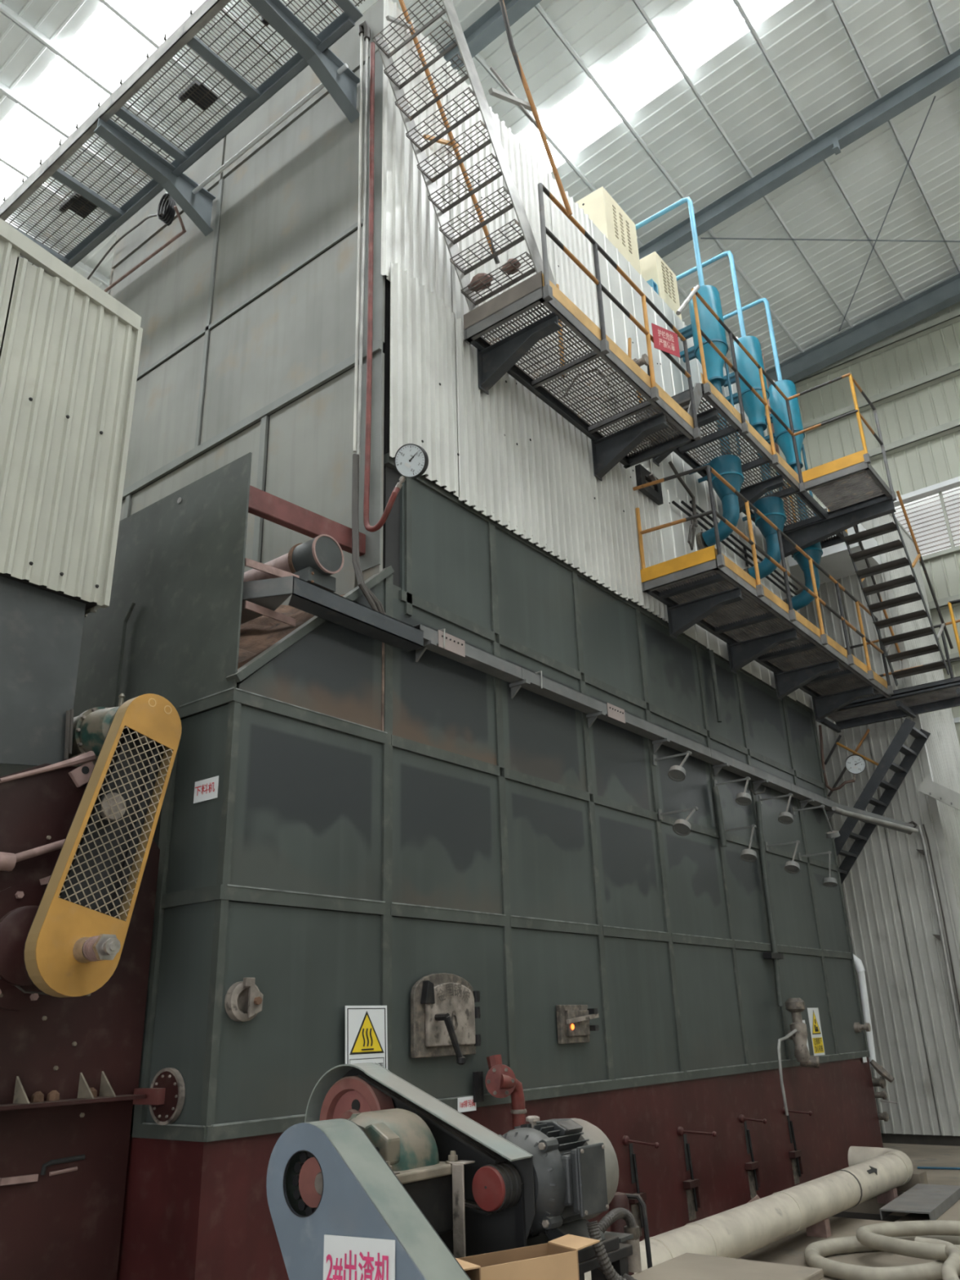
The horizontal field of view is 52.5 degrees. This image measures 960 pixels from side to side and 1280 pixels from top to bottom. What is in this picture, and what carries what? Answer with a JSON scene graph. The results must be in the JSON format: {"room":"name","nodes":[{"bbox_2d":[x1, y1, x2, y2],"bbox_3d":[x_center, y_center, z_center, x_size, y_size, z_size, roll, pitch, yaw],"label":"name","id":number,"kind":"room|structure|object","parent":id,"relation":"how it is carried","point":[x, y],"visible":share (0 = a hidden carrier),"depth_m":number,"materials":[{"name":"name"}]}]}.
{"room":"industrial hall","nodes":[
{"label":"industrial hall","id":0,"kind":"room"},
{"bbox_2d":[0,0,959,387],"bbox_3d":[0.268,-9.195,11.493,24.002,2.504,24.220,-18,-27,35],"label":"ceiling","id":1,"kind":"structure","parent":0,"point":[815,144],"depth_m":14.99,"materials":[{"name":"white metal"}]},
{"bbox_2d":[737,1142,959,1279],"bbox_3d":[0.947,4.615,6.321,24.000,0.750,25.000,-18,-27,35],"label":"floor","id":2,"kind":"structure","parent":0,"point":[790,1249],"depth_m":8.14,"materials":[{"name":"concrete"}]},
{"bbox_2d":[0,709,159,1279],"bbox_3d":[-3.690,1.771,4.286,2.060,3.301,3.905,-18,-27,35],"label":"machine","id":3,"kind":"object","parent":2,"relation":"on","point":[70,1067],"visible":0.74,"depth_m":4.85,"materials":[{"name":"paint"}]},
{"bbox_2d":[0,217,142,776],"bbox_3d":[-3.908,-0.951,5.128,1.730,3.791,3.387,-18,-27,35],"label":"metal panel","id":4,"kind":"object","parent":3,"relation":"on","point":[70,350],"visible":0.99,"depth_m":5.66,"materials":[{"name":"paint"}]},
{"bbox_2d":[68,693,125,766],"bbox_3d":[-2.170,0.544,5.575,0.640,0.420,0.340,-18,-27,35],"label":"motor","id":5,"kind":"object","parent":3,"relation":"attached to","point":[91,728],"visible":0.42,"depth_m":5.42,"materials":[{"name":"green paint"}]},
{"bbox_2d":[23,693,182,997],"bbox_3d":[-1.815,0.973,4.950,0.362,1.576,0.681,-18,-27,35],"label":"guard","id":6,"kind":"object","parent":5,"relation":"attached to","point":[76,936],"visible":1,"depth_m":4.97,"materials":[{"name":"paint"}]},
{"bbox_2d":[73,0,883,1279],"bbox_3d":[-0.051,0.429,11.142,4.607,10.650,10.070,-18,-27,35],"label":"boiler","id":7,"kind":"object","parent":2,"relation":"on","point":[427,842],"visible":0.72,"depth_m":7.97,"materials":[{"name":"paint"}]},
{"bbox_2d":[103,205,186,292],"bbox_3d":[-3.646,-4.172,10.644,0.246,0.111,1.746,18,-29,-40],"label":"pipe","id":8,"kind":"object","parent":7,"relation":"attached to","point":[184,230],"visible":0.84,"depth_m":10.57,"materials":[{"name":"grey metal"}]},
{"bbox_2d":[0,0,364,267],"bbox_3d":[-2.915,-4.794,9.463,6.300,0.701,1.325,-18,-27,35],"label":"walkway","id":9,"kind":"object","parent":7,"relation":"attached to","point":[313,51],"visible":0.91,"depth_m":9.31,"materials":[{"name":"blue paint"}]},
{"bbox_2d":[58,192,96,217],"bbox_3d":[-4.281,-4.655,10.415,0.408,0.055,0.240,-18,-27,35],"label":"steel offcut","id":10,"kind":"object","parent":9,"relation":"on","point":[73,193],"visible":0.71,"depth_m":10.39,"materials":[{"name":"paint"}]},
{"bbox_2d":[86,192,176,279],"bbox_3d":[-3.929,-4.431,10.894,0.110,0.707,2.185,19,-30,-41],"label":"cable coil","id":11,"kind":"object","parent":9,"relation":"hanging from","point":[168,215],"visible":0.93,"depth_m":10.32,"materials":[{"name":"black rubber"}]},
{"bbox_2d":[177,79,218,109],"bbox_3d":[-2.671,-5.170,9.251,0.312,0.055,0.240,-18,-27,35],"label":"steel offcut","id":12,"kind":"object","parent":9,"relation":"on","point":[195,80],"visible":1,"depth_m":9.21,"materials":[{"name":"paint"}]},
{"bbox_2d":[193,775,218,803],"bbox_3d":[-1.557,0.850,5.526,0.214,0.125,0.006,-18,-27,35],"label":"label","id":13,"kind":"object","parent":7,"relation":"attached to","point":[206,789],"visible":1,"depth_m":5.52,"materials":[{"name":"white paper"}]},
{"bbox_2d":[244,600,295,626],"bbox_3d":[-1.303,-0.163,6.063,0.012,0.052,0.399,-18,-27,35],"label":"bar","id":14,"kind":"object","parent":7,"relation":"attached to","point":[249,606],"visible":1,"depth_m":6.05,"materials":[{"name":"red metal"}]},
{"bbox_2d":[244,557,299,577],"bbox_3d":[-1.314,-0.438,6.170,0.012,0.081,0.437,-18,-27,35],"label":"bar","id":15,"kind":"object","parent":7,"relation":"attached to","point":[251,563],"visible":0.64,"depth_m":6.13,"materials":[{"name":"red metal"}]},
{"bbox_2d":[243,533,343,592],"bbox_3d":[-1.752,-0.242,7.000,1.906,0.495,0.290,-18,-27,35],"label":"pipe","id":16,"kind":"object","parent":7,"relation":"in","point":[314,560],"visible":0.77,"depth_m":6.50,"materials":[{"name":"metal"}]},
{"bbox_2d":[248,484,365,556],"bbox_3d":[-1.165,-0.807,6.742,0.090,0.234,1.256,-18,-27,35],"label":"beam","id":17,"kind":"structure","parent":7,"relation":"attached to","point":[264,504],"depth_m":6.63,"materials":[{"name":"metal"}]},
{"bbox_2d":[345,1005,387,1069],"bbox_3d":[-0.658,2.388,5.677,0.012,0.479,0.362,-18,-27,35],"label":"sign","id":18,"kind":"object","parent":7,"relation":"attached to","point":[366,1026],"visible":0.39,"depth_m":5.70,"materials":[{"name":"white plastic"}]},
{"bbox_2d":[351,20,386,614],"bbox_3d":[-0.943,-2.971,7.851,0.368,6.140,0.261,-18,-27,35],"label":"conduit","id":19,"kind":"object","parent":7,"relation":"attached to","point":[364,30],"visible":0.89,"depth_m":7.77,"materials":[{"name":"grey metal"}]},
{"bbox_2d":[363,41,428,532],"bbox_3d":[-0.696,-3.164,7.710,0.630,5.026,0.172,-18,-27,35],"label":"pressure gauge","id":20,"kind":"object","parent":7,"relation":"attached to","point":[411,460],"visible":1,"depth_m":7.31,"materials":[{"name":"red metal"}]},
{"bbox_2d":[457,1096,475,1112],"bbox_3d":[-0.083,2.971,6.229,0.006,0.085,0.183,-18,-27,35],"label":"label","id":21,"kind":"object","parent":7,"relation":"attached to","point":[464,1104],"visible":1,"depth_m":6.22,"materials":[{"name":"white paper"}]},
{"bbox_2d":[472,1054,526,1129],"bbox_3d":[0.158,3.323,6.199,0.229,1.260,0.324,-18,-27,35],"label":"valve","id":22,"kind":"object","parent":7,"relation":"attached to","point":[500,1082],"visible":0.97,"depth_m":6.32,"materials":[{"name":"red paint"}]},
{"bbox_2d":[240,575,918,833],"bbox_3d":[2.091,1.165,9.851,0.800,0.411,10.917,-20,-28,38],"label":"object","id":23,"kind":"object","parent":7,"relation":"attached to","point":[269,593],"visible":0.94,"depth_m":7.51,"materials":[{"name":"paint"}]},
{"bbox_2d":[463,182,701,480],"bbox_3d":[1.045,-2.742,9.461,0.945,1.670,2.780,-18,-27,35],"label":"platform","id":24,"kind":"object","parent":7,"relation":"attached to","point":[496,359],"visible":1,"depth_m":9.09,"materials":[{"name":"grey paint"}]},
{"bbox_2d":[372,0,572,311],"bbox_3d":[-0.078,-4.604,8.684,0.984,3.306,1.753,-18,-27,35],"label":"stair","id":25,"kind":"structure","parent":24,"relation":"on","point":[390,70],"depth_m":8.43,"materials":[{"name":"metal"}]},
{"bbox_2d":[467,272,492,292],"bbox_3d":[0.005,-3.160,8.600,0.265,0.115,0.157,-18,-27,35],"label":"rag","id":26,"kind":"object","parent":25,"relation":"on","point":[477,277],"visible":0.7,"depth_m":8.56,"materials":[{"name":"brown fabric"}]},
{"bbox_2d":[501,257,521,274],"bbox_3d":[0.266,-3.216,8.384,0.173,0.094,0.151,-18,-27,35],"label":"rag","id":27,"kind":"object","parent":25,"relation":"on","point":[509,260],"visible":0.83,"depth_m":8.36,"materials":[{"name":"brown fabric"}]},
{"bbox_2d":[627,284,702,451],"bbox_3d":[2.025,-3.080,10.759,0.820,2.111,0.699,-18,-27,35],"label":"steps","id":28,"kind":"structure","parent":24,"relation":"on","point":[686,404],"depth_m":10.54,"materials":[{"name":"metal"}]},
{"bbox_2d":[651,323,679,357],"bbox_3d":[1.902,-3.057,9.937,0.008,0.532,0.593,-18,-27,35],"label":"sign","id":29,"kind":"object","parent":24,"relation":"attached to","point":[666,340],"visible":1,"depth_m":9.92,"materials":[{"name":"red metal"}]},
{"bbox_2d":[574,186,640,274],"bbox_3d":[1.640,-5.220,12.817,0.556,0.960,0.858,-18,-27,35],"label":"electrical cabinet","id":30,"kind":"object","parent":7,"relation":"on","point":[604,211],"visible":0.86,"depth_m":12.58,"materials":[{"name":"beige metal"}]},
{"bbox_2d":[622,1135,659,1236],"bbox_3d":[1.284,4.149,7.387,0.298,0.695,0.195,-18,-27,35],"label":"lever","id":31,"kind":"object","parent":7,"relation":"attached to","point":[636,1209],"visible":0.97,"depth_m":7.46,"materials":[{"name":"paint"}]},
{"bbox_2d":[631,353,650,376],"bbox_3d":[1.937,-3.206,11.532,0.180,0.323,0.267,-18,-27,35],"label":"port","id":32,"kind":"object","parent":7,"relation":"attached to","point":[644,360],"visible":0.67,"depth_m":11.47,"materials":[{"name":"metal"}]},
{"bbox_2d":[635,463,663,505],"bbox_3d":[1.915,-1.743,10.888,0.105,0.296,0.481,-18,-27,35],"label":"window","id":33,"kind":"structure","parent":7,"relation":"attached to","point":[643,476],"depth_m":10.85,"materials":[{"name":"black metal"}]},
{"bbox_2d":[646,278,658,294],"bbox_3d":[2.262,-4.700,13.268,0.300,0.290,0.160,-18,-27,35],"label":"stub","id":34,"kind":"object","parent":7,"relation":"on","point":[651,282],"visible":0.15,"depth_m":13.21,"materials":[{"name":"blue paint"}]},
{"bbox_2d":[639,251,681,319],"bbox_3d":[2.425,-4.842,13.735,0.556,0.890,0.628,-18,-27,35],"label":"vent housing","id":35,"kind":"object","parent":7,"relation":"on","point":[652,266],"visible":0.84,"depth_m":13.53,"materials":[{"name":"beige paint"}]},
{"bbox_2d":[652,751,692,782],"bbox_3d":[1.779,1.195,9.209,0.458,0.369,0.413,-18,-27,35],"label":"weight","id":36,"kind":"object","parent":7,"relation":"attached to","point":[676,773],"visible":1,"depth_m":9.02,"materials":[{"name":"grey paint"}]},
{"bbox_2d":[657,805,698,835],"bbox_3d":[1.790,1.676,9.012,0.458,0.341,0.433,-18,-27,35],"label":"weight","id":37,"kind":"object","parent":7,"relation":"attached to","point":[681,827],"visible":1,"depth_m":8.81,"materials":[{"name":"grey paint"}]},
{"bbox_2d":[635,196,741,455],"bbox_3d":[2.436,-4.090,13.288,1.868,4.242,0.432,-18,-27,35],"label":"tank","id":38,"kind":"object","parent":7,"relation":"on","point":[710,326],"visible":0.68,"depth_m":12.68,"materials":[{"name":"metal"}]},
{"bbox_2d":[677,1126,716,1221],"bbox_3d":[1.860,4.405,8.034,0.338,0.695,0.195,-18,-27,35],"label":"lever","id":39,"kind":"object","parent":7,"relation":"attached to","point":[693,1196],"visible":1,"depth_m":8.09,"materials":[{"name":"paint"}]},
{"bbox_2d":[688,454,744,549],"bbox_3d":[2.934,-1.643,11.825,0.628,1.085,0.404,-18,-27,35],"label":"pipe","id":40,"kind":"object","parent":7,"relation":"attached to","point":[728,466],"visible":0.8,"depth_m":11.71,"materials":[{"name":"metal"}]},
{"bbox_2d":[675,250,782,495],"bbox_3d":[3.260,-3.726,14.267,1.868,4.242,0.432,-18,-27,35],"label":"tank","id":41,"kind":"object","parent":7,"relation":"on","point":[754,409],"visible":0.65,"depth_m":13.67,"materials":[{"name":"metal"}]},
{"bbox_2d":[713,776,751,805],"bbox_3d":[2.648,1.589,10.238,0.458,0.356,0.304,-18,-27,35],"label":"weight","id":42,"kind":"object","parent":7,"relation":"attached to","point":[744,798],"visible":0.99,"depth_m":10.09,"materials":[{"name":"grey paint"}]},
{"bbox_2d":[671,500,798,598],"bbox_3d":[3.447,-1.173,12.821,0.056,0.300,3.900,-18,-27,35],"label":"pipes","id":43,"kind":"object","parent":7,"relation":"attached to","point":[744,551],"visible":0.7,"depth_m":12.71,"materials":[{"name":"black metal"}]},
{"bbox_2d":[668,461,697,550],"bbox_3d":[2.424,-1.544,11.478,0.044,1.055,0.576,-18,-27,35],"label":"cables","id":44,"kind":"object","parent":43,"relation":"hanging from","point":[694,522],"visible":0.91,"depth_m":11.53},
{"bbox_2d":[724,824,756,862],"bbox_3d":[2.640,2.084,10.007,0.458,0.432,0.346,-18,-27,35],"label":"weight","id":45,"kind":"object","parent":7,"relation":"attached to","point":[748,855],"visible":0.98,"depth_m":9.82,"materials":[{"name":"grey paint"}]},
{"bbox_2d":[709,649,783,1006],"bbox_3d":[2.914,1.985,10.727,0.130,3.850,1.296,-18,-27,35],"label":"pipes","id":46,"kind":"object","parent":7,"relation":"attached to","point":[775,955],"visible":1,"depth_m":10.67,"materials":[{"name":"metal"}]},
{"bbox_2d":[777,997,818,1115],"bbox_3d":[3.227,4.232,9.941,0.243,1.082,0.793,-18,-27,35],"label":"valve","id":47,"kind":"object","parent":46,"relation":"attached to","point":[797,1033],"visible":1,"depth_m":10.10,"materials":[{"name":"metal"}]},
{"bbox_2d":[800,1055,818,1068],"bbox_3d":[3.429,4.386,10.130,0.196,0.134,0.120,-8,-22,14],"label":"outlet","id":48,"kind":"object","parent":47,"relation":"attached to","point":[811,1061],"depth_m":10.08,"materials":[{"name":"metal"}]},
{"bbox_2d":[738,1114,767,1199],"bbox_3d":[2.584,4.750,8.956,0.256,0.695,0.195,-18,-27,35],"label":"lever","id":49,"kind":"object","parent":7,"relation":"attached to","point":[754,1181],"visible":0.98,"depth_m":8.99,"materials":[{"name":"paint"}]},
{"bbox_2d":[632,464,893,722],"bbox_3d":[3.754,-0.282,12.082,0.902,1.600,5.580,-18,-27,35],"label":"platform","id":50,"kind":"object","parent":7,"relation":"attached to","point":[704,588],"visible":0.98,"depth_m":11.20,"materials":[{"name":"grey paint"}]},
{"bbox_2d":[819,599,959,733],"bbox_3d":[6.410,0.307,13.977,3.050,1.350,0.760,-18,-27,35],"label":"walkway","id":51,"kind":"object","parent":50,"relation":"attached to","point":[911,701],"visible":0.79,"depth_m":14.08,"materials":[{"name":"paint"}]},
{"bbox_2d":[824,718,930,884],"bbox_3d":[5.619,2.286,13.956,1.756,2.202,0.752,-18,-27,35],"label":"stair","id":52,"kind":"structure","parent":51,"relation":"attached to","point":[907,728],"depth_m":14.03,"materials":[{"name":"metal"}]},
{"bbox_2d":[841,490,953,686],"bbox_3d":[5.862,-0.748,13.728,0.742,2.582,2.117,-18,-27,35],"label":"stair","id":53,"kind":"structure","parent":51,"relation":"on","point":[864,554],"depth_m":13.47,"materials":[{"name":"metal"}]},
{"bbox_2d":[742,496,786,579],"bbox_3d":[3.758,-1.279,12.803,0.628,1.085,0.404,-18,-27,35],"label":"pipe","id":54,"kind":"object","parent":7,"relation":"attached to","point":[772,507],"visible":0.7,"depth_m":12.69,"materials":[{"name":"metal"}]},
{"bbox_2d":[636,288,897,557],"bbox_3d":[3.909,-2.574,12.559,1.750,1.840,4.680,-18,-27,35],"label":"platform","id":55,"kind":"object","parent":7,"relation":"attached to","point":[853,493],"visible":0.74,"depth_m":12.58,"materials":[{"name":"grey paint"}]},
{"bbox_2d":[761,353,791,524],"bbox_3d":[4.555,-3.047,15.055,0.050,3.502,0.231,-18,-27,35],"label":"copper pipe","id":56,"kind":"object","parent":55,"relation":"on","point":[775,444],"visible":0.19,"depth_m":15.12,"materials":[{"name":"metal"}]},
{"bbox_2d":[723,297,816,520],"bbox_3d":[4.084,-3.362,15.246,1.868,4.242,0.432,-18,-27,35],"label":"tank","id":57,"kind":"object","parent":7,"relation":"on","point":[782,437],"visible":0.62,"depth_m":14.65,"materials":[{"name":"metal"}]},
{"bbox_2d":[758,792,793,824],"bbox_3d":[3.355,1.917,11.070,0.458,0.413,0.380,-18,-27,35],"label":"weight","id":58,"kind":"object","parent":7,"relation":"attached to","point":[784,817],"visible":0.98,"depth_m":10.88,"materials":[{"name":"grey paint"}]},
{"bbox_2d":[764,840,799,873],"bbox_3d":[3.365,2.415,10.863,0.458,0.423,0.407,-18,-27,35],"label":"weight","id":59,"kind":"object","parent":7,"relation":"attached to","point":[791,866],"visible":0.99,"depth_m":10.67,"materials":[{"name":"grey paint"}]},
{"bbox_2d":[782,1106,812,1184],"bbox_3d":[3.241,5.040,9.707,0.290,0.695,0.195,-18,-27,35],"label":"lever","id":60,"kind":"object","parent":7,"relation":"attached to","point":[797,1164],"visible":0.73,"depth_m":9.74,"materials":[{"name":"paint"}]},
{"bbox_2d":[782,541,822,610],"bbox_3d":[4.582,-0.915,13.782,0.628,1.085,0.404,-18,-27,35],"label":"pipe","id":61,"kind":"object","parent":7,"relation":"attached to","point":[815,551],"visible":0.56,"depth_m":13.65,"materials":[{"name":"metal"}]},
{"bbox_2d":[791,804,839,838],"bbox_3d":[4.170,2.262,12.045,0.458,0.424,0.315,-18,-27,35],"label":"weight","id":62,"kind":"object","parent":7,"relation":"attached to","point":[835,833],"visible":1,"depth_m":11.94,"materials":[{"name":"grey paint"}]},
{"bbox_2d":[807,1008,825,1055],"bbox_3d":[3.809,4.432,11.018,0.011,0.500,0.329,-18,-27,35],"label":"sign","id":63,"kind":"object","parent":7,"relation":"attached to","point":[813,1013],"visible":1,"depth_m":11.01,"materials":[{"name":"white plastic"}]},
{"bbox_2d":[798,850,837,887],"bbox_3d":[4.033,2.734,11.647,0.458,0.462,0.278,-18,-27,35],"label":"weight","id":64,"kind":"object","parent":7,"relation":"attached to","point":[829,882],"visible":1,"depth_m":11.50,"materials":[{"name":"grey paint"}]},
{"bbox_2d":[818,724,866,791],"bbox_3d":[5.003,1.637,13.751,0.779,0.971,0.337,-1,-22,-1],"label":"pressure gauge","id":65,"kind":"object","parent":7,"relation":"attached to","point":[855,764],"visible":1,"depth_m":13.63,"materials":[{"name":"white metal"}]},
{"bbox_2d":[853,1022,871,1032],"bbox_3d":[4.704,4.766,11.971,0.170,0.120,0.120,-18,-27,35],"label":"small nozzle","id":66,"kind":"object","parent":7,"relation":"attached to","point":[858,1027],"visible":1,"depth_m":11.95,"materials":[{"name":"metal"}]},
{"bbox_2d":[862,1057,866,1062],"bbox_3d":[4.705,5.133,11.898,0.004,0.060,0.130,-18,-27,35],"label":"tag","id":67,"kind":"object","parent":7,"relation":"attached to","point":[864,1059],"visible":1,"depth_m":11.89,"materials":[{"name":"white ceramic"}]},
{"bbox_2d":[608,1191,652,1275],"bbox_3d":[0.808,3.347,5.148,0.213,0.746,0.119,-18,-27,35],"label":"pipe","id":68,"kind":"object","parent":2,"relation":"on","point":[620,1199],"visible":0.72,"depth_m":5.23,"materials":[{"name":"metal"}]},
{"bbox_2d":[526,1231,823,1279],"bbox_3d":[0.244,2.477,3.209,1.900,0.960,1.720,-18,-27,35],"label":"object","id":69,"kind":"structure","parent":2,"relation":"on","point":[686,1266],"depth_m":3.54,"materials":[{"name":"paint"}]},
{"bbox_2d":[347,1108,475,1257],"bbox_3d":[-0.322,1.937,2.927,0.532,0.943,0.351,-18,-27,35],"label":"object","id":70,"kind":"object","parent":69,"relation":"on","point":[402,1137],"visible":0.36,"depth_m":2.96,"materials":[{"name":"green paint"}]},
{"bbox_2d":[319,1075,394,1120],"bbox_3d":[-0.432,1.695,3.407,0.310,0.310,0.085,-18,-27,35],"label":"large sheave","id":71,"kind":"object","parent":70,"relation":"attached to","point":[348,1095],"visible":0.41,"depth_m":3.42,"materials":[{"name":"red paint"}]},
{"bbox_2d":[358,1074,499,1215],"bbox_3d":[-0.212,1.645,3.207,0.677,0.391,0.020,-18,-27,35],"label":"belt","id":72,"kind":"object","parent":71,"relation":"on","point":[426,1117],"visible":0.64,"depth_m":3.15,"materials":[{"name":"black rubber"}]},
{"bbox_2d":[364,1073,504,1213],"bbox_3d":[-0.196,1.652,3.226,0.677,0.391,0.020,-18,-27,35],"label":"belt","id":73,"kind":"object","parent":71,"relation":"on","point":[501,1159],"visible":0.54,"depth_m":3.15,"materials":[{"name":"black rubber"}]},
{"bbox_2d":[455,1128,509,1212],"bbox_3d":[-0.180,1.659,3.245,0.677,0.391,0.020,-18,-27,35],"label":"belt","id":74,"kind":"object","parent":71,"relation":"on","point":[504,1158],"visible":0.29,"depth_m":3.06,"materials":[{"name":"black rubber"}]},
{"bbox_2d":[266,1118,471,1279],"bbox_3d":[-0.184,1.855,2.489,1.023,1.108,0.151,-18,-27,35],"label":"case","id":75,"kind":"object","parent":70,"relation":"attached to","point":[328,1177],"visible":1,"depth_m":2.71,"materials":[{"name":"blue paint"}]},
{"bbox_2d":[323,1234,395,1279],"bbox_3d":[-0.321,1.688,2.556,0.263,0.214,0.005,-18,-27,35],"label":"sign","id":76,"kind":"object","parent":75,"relation":"attached to","point":[344,1257],"visible":1,"depth_m":2.58,"materials":[{"name":"white paper"}]},
{"bbox_2d":[304,1062,535,1256],"bbox_3d":[-0.223,1.950,3.142,0.920,1.072,0.115,-18,-27,35],"label":"guard","id":77,"kind":"object","parent":69,"relation":"on","point":[508,1228],"visible":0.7,"depth_m":3.11,"materials":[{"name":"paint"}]},
{"bbox_2d":[455,1234,599,1279],"bbox_3d":[0.104,1.834,2.716,0.493,0.235,0.144,11,-25,-30],"label":"cardboard box","id":78,"kind":"object","parent":69,"relation":"on","point":[557,1259],"visible":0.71,"depth_m":2.75,"materials":[{"name":"brown cardboard"}]},
{"bbox_2d":[498,1115,618,1240],"bbox_3d":[0.255,1.757,3.196,0.367,0.363,0.430,-18,-27,35],"label":"motor","id":79,"kind":"object","parent":69,"relation":"on","point":[575,1167],"visible":0.66,"depth_m":3.05,"materials":[{"name":"grey paint"}]},
{"bbox_2d":[471,1161,521,1212],"bbox_3d":[0.053,1.682,2.995,0.128,0.128,0.108,-18,-27,35],"label":"motor sheave","id":80,"kind":"object","parent":79,"relation":"attached to","point":[495,1187],"visible":0.99,"depth_m":2.96,"materials":[{"name":"red paint"}]},
{"bbox_2d":[586,1207,641,1279],"bbox_3d":[0.434,2.079,3.328,0.229,0.290,0.825,-5,-22,7],"label":"conduit","id":81,"kind":"object","parent":69,"relation":"attached to","point":[634,1264],"visible":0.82,"depth_m":3.52,"materials":[{"name":"metal"}]},
{"bbox_2d":[584,1146,913,1279],"bbox_3d":[2.099,4.356,7.294,0.639,0.381,6.382,-18,-27,35],"label":"pipe","id":82,"kind":"object","parent":2,"relation":"on","point":[737,1232],"visible":0.8,"depth_m":7.20,"materials":[{"name":"beige metal"}]},
{"bbox_2d":[746,1195,759,1203],"bbox_3d":[2.097,4.553,7.754,0.306,0.229,0.060,-8,-23,15],"label":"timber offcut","id":83,"kind":"object","parent":2,"relation":"on","point":[756,1197],"visible":0.21,"depth_m":7.74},
{"bbox_2d":[784,506,959,1146],"bbox_3d":[4.527,3.159,16.740,6.830,9.450,2.426,-18,-27,35],"label":"wall","id":84,"kind":"structure","parent":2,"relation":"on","point":[890,907],"depth_m":13.81,"materials":[{"name":"metal"}]},
{"bbox_2d":[787,523,881,591],"bbox_3d":[4.040,-0.863,16.338,4.940,0.450,1.020,-18,-27,35],"label":"canopy roof","id":85,"kind":"structure","parent":84,"relation":"attached to","point":[836,560],"depth_m":15.09,"materials":[{"name":"white metal"}]},
{"bbox_2d":[907,821,959,1045],"bbox_3d":[6.110,3.893,13.143,0.487,2.935,0.202,18,-29,-41],"label":"conduit","id":86,"kind":"object","parent":84,"relation":"attached to","point":[940,937],"visible":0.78,"depth_m":13.26,"materials":[{"name":"grey metal"}]},
{"bbox_2d":[918,777,959,810],"bbox_3d":[6.489,2.178,13.422,0.725,0.606,0.315,-18,-27,35],"label":"duct","id":87,"kind":"object","parent":84,"relation":"attached to","point":[935,790],"visible":1,"depth_m":13.39,"materials":[{"name":"white metal"}]},
{"bbox_2d":[804,1220,959,1279],"bbox_3d":[2.821,4.128,6.539,1.343,0.207,2.152,-18,-27,35],"label":"coil","id":88,"kind":"object","parent":2,"relation":"on","point":[939,1241],"visible":0.98,"depth_m":6.50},
{"bbox_2d":[869,1059,897,1146],"bbox_3d":[4.962,5.732,11.930,0.347,1.086,0.140,-18,-27,35],"label":"cluster","id":89,"kind":"object","parent":2,"relation":"on","point":[881,1082],"visible":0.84,"depth_m":11.98,"materials":[{"name":"metal"}]},
{"bbox_2d":[853,954,876,1066],"bbox_3d":[4.927,4.725,12.469,0.178,1.364,0.120,-18,-27,35],"label":"white standpipe","id":90,"kind":"object","parent":89,"relation":"attached to","point":[859,966],"visible":0.71,"depth_m":12.45,"materials":[{"name":"metal"}]},
{"bbox_2d":[896,1170,928,1191],"bbox_3d":[4.081,5.342,9.630,0.600,0.158,0.250,-18,-27,35],"label":"concrete block","id":91,"kind":"object","parent":2,"relation":"on","point":[917,1176],"visible":0.21,"depth_m":9.43,"materials":[{"name":"beige concrete"}]},
{"bbox_2d":[879,1183,959,1220],"bbox_3d":[3.953,5.000,8.660,0.400,0.077,1.516,-16,-26,31],"label":"metal plate","id":92,"kind":"object","parent":2,"relation":"on","point":[934,1200],"visible":0.94,"depth_m":8.53,"materials":[{"name":"grey paint"}]},
{"bbox_2d":[917,1166,959,1169],"bbox_3d":[5.142,5.793,10.668,0.643,0.021,0.024,-11,-23,22],"label":"blue line","id":93,"kind":"object","parent":2,"relation":"on","point":[918,1167],"visible":1,"depth_m":10.70,"materials":[{"name":"paint"}]},
{"bbox_2d":[764,301,959,746],"bbox_3d":[7.886,0.139,17.637,24.300,15.522,0.204,-18,-27,35],"label":"wall","id":94,"kind":"structure","parent":0,"point":[911,375],"depth_m":19.08,"materials":[{"name":"metal"}]},
{"bbox_2d":[893,475,959,563],"bbox_3d":[8.946,-2.334,17.728,6.500,1.360,0.340,-18,-27,35],"label":"window","id":95,"kind":"structure","parent":94,"relation":"in","point":[935,519],"depth_m":18.16,"materials":[{"name":"paint"}]},
{"bbox_2d":[953,716,959,723],"bbox_3d":[9.712,1.525,15.704,4.560,1.310,0.080,-18,-27,35],"label":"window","id":96,"kind":"structure","parent":94,"relation":"in","point":[956,720],"depth_m":16.90,"materials":[{"name":"white"}]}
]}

